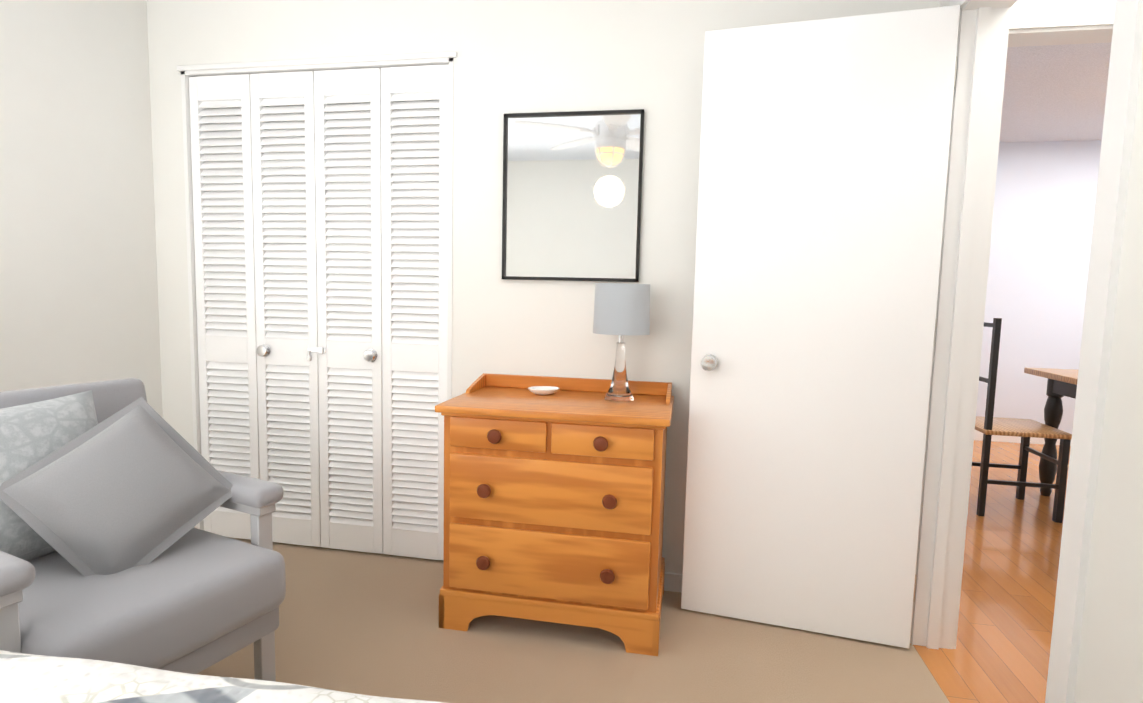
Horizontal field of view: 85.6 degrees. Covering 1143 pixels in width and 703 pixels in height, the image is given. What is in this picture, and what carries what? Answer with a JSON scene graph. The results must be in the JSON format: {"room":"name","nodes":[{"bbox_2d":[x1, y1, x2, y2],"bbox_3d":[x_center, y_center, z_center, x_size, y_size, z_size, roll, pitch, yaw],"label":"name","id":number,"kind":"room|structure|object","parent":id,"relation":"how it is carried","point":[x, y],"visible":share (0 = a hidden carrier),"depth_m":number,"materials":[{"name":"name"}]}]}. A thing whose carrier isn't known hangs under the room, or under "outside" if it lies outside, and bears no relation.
{"room":"bedroom","nodes":[
{"label":"bedroom","id":0,"kind":"room"},
{"bbox_2d":[0,0,162,417],"bbox_3d":[-2.238,-0.213,0.930,0.120,2.440,3.700,2,5,11],"label":"wall","id":1,"kind":"structure","parent":0,"point":[78,285],"depth_m":2.36,"materials":[{"name":"beige paint"}]},
{"bbox_2d":[204,100,438,153],"bbox_3d":[-0.990,-0.382,3.036,1.460,2.440,0.680,2,5,11],"label":"wall","id":2,"kind":"structure","parent":0,"point":[332,119],"depth_m":3.23,"materials":[{"name":"grey paint"}]},
{"bbox_2d":[197,537,949,702],"bbox_3d":[-0.688,1.086,1.065,3.220,0.100,4.560,2,5,11],"label":"floor carpet","id":3,"kind":"object","parent":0,"point":[359,622],"visible":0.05,"depth_m":1.97,"materials":[{"name":"beige carpet"}]},
{"bbox_2d":[0,378,285,681],"bbox_3d":[-1.214,0.549,1.563,0.809,0.860,0.660,4,6,25],"label":"armchair","id":4,"kind":"object","parent":3,"relation":"on","point":[113,493],"visible":1,"depth_m":1.48,"materials":[{"name":"grey fabric"}]},
{"bbox_2d":[0,650,446,702],"bbox_3d":[-0.562,0.571,-0.099,1.612,1.150,2.081,2,5,8],"label":"bed","id":5,"kind":"object","parent":3,"relation":"on","point":[28,678],"visible":1,"depth_m":0.82,"materials":[{"name":"white fabric"}]},
{"bbox_2d":[435,373,673,655],"bbox_3d":[-0.041,0.532,2.198,0.764,0.822,0.491,2,5,11],"label":"dresser","id":6,"kind":"object","parent":3,"relation":"on","point":[554,508],"visible":1,"depth_m":2.00,"materials":[{"name":"orange wood"}]},
{"bbox_2d":[528,386,559,394],"bbox_3d":[-0.103,0.147,2.289,0.120,0.024,0.086,0,5,-9],"label":"dish","id":7,"kind":"object","parent":6,"relation":"on","point":[543,390],"visible":1,"depth_m":2.27,"materials":[{"name":"white ceramic"}]},
{"bbox_2d":[593,283,649,401],"bbox_3d":[0.175,-0.032,2.184,0.200,0.412,0.200,2,5,11],"label":"table lamp","id":8,"kind":"object","parent":6,"relation":"on","point":[621,310],"visible":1,"depth_m":2.10,"materials":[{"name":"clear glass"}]},
{"bbox_2d":[147,0,1114,573],"bbox_3d":[0.187,-0.295,2.409,4.330,2.440,0.120,2,5,11],"label":"wall","id":9,"kind":"structure","parent":0,"point":[533,56],"depth_m":2.39,"materials":[{"name":"beige paint"}]},
{"bbox_2d":[177,51,456,529],"bbox_3d":[-1.072,-0.160,2.646,1.250,2.068,0.112,2,5,11],"label":"trim","id":10,"kind":"structure","parent":9,"relation":"attached to","point":[370,61],"depth_m":2.54,"materials":[{"name":"white wood"}]},
{"bbox_2d":[189,64,448,559],"bbox_3d":[-1.078,-0.144,2.616,1.177,2.016,0.058,2,5,11],"label":"closet doors","id":11,"kind":"structure","parent":9,"relation":"in","point":[321,267],"depth_m":2.61,"materials":[{"name":"white wood"}]},
{"bbox_2d":[502,109,644,281],"bbox_3d":[-0.002,-0.585,2.346,0.534,0.628,0.021,2,5,11],"label":"mirror","id":12,"kind":"object","parent":9,"relation":"attached to","point":[572,194],"visible":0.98,"depth_m":2.34,"materials":[{"name":"clear glass"}]},
{"bbox_2d":[664,572,681,591],"bbox_3d":[0.236,0.894,2.438,1.510,0.070,0.012,2,5,11],"label":"baseboard","id":13,"kind":"structure","parent":9,"relation":"attached to","point":[672,582],"depth_m":2.40,"materials":[{"name":"white wood"}]},
{"bbox_2d":[913,440,1070,702],"bbox_3d":[4.149,1.158,1.512,6.120,0.100,7.240,2,5,11],"label":"floor","id":14,"kind":"structure","parent":0,"point":[1000,653],"depth_m":2.45,"materials":[{"name":"brown wood"}]},
{"bbox_2d":[972,318,1071,522],"bbox_3d":[2.455,0.348,3.452,0.430,1.070,0.440,2,5,11],"label":"dining chair","id":15,"kind":"object","parent":14,"relation":"on","point":[988,425],"visible":0.62,"depth_m":3.30,"materials":[{"name":"black wood"}]},
{"bbox_2d":[1024,367,1077,495],"bbox_3d":[3.400,0.540,3.237,1.450,0.772,0.950,2,5,11],"label":"dining table","id":16,"kind":"object","parent":14,"relation":"on","point":[1061,383],"visible":0.44,"depth_m":3.66,"materials":[{"name":"brown wood"}]},
{"bbox_2d":[976,140,1101,433],"bbox_3d":[4.848,-0.418,4.876,6.120,2.440,0.120,2,5,11],"label":"wall","id":17,"kind":"structure","parent":0,"point":[1042,223],"depth_m":4.98,"materials":[{"name":"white paint"}]},
{"bbox_2d":[974,430,1070,445],"bbox_3d":[4.749,0.755,4.933,6.000,0.090,0.012,2,5,11],"label":"baseboard","id":18,"kind":"structure","parent":17,"relation":"attached to","point":[978,435],"depth_m":5.14,"materials":[{"name":"white"}]},
{"bbox_2d":[939,0,1142,702],"bbox_3d":[0.912,-0.078,0.276,0.120,2.440,3.820,2,5,11],"label":"wall","id":19,"kind":"structure","parent":0,"point":[1110,664],"depth_m":1.12,"materials":[{"name":"beige paint"}]},
{"bbox_2d":[681,5,959,648],"bbox_3d":[0.791,-0.048,2.066,0.762,2.025,0.163,3,6,18],"label":"bedroom door","id":20,"kind":"structure","parent":19,"relation":"in","point":[824,154],"depth_m":2.04,"materials":[{"name":"white wood"}]},
{"bbox_2d":[910,0,1142,702],"bbox_3d":[1.158,-0.027,1.592,0.148,2.105,0.900,2,5,11],"label":"door frame","id":21,"kind":"structure","parent":19,"relation":"attached to","point":[990,32],"depth_m":1.59,"materials":[{"name":"white wood"}]},
{"bbox_2d":[999,42,1111,141],"bbox_3d":[2.628,-1.445,1.572,9.340,0.120,7.240,2,5,11],"label":"ceiling","id":22,"kind":"structure","parent":0,"point":[1054,92],"depth_m":3.78,"materials":[{"name":"white paint"}]}
]}

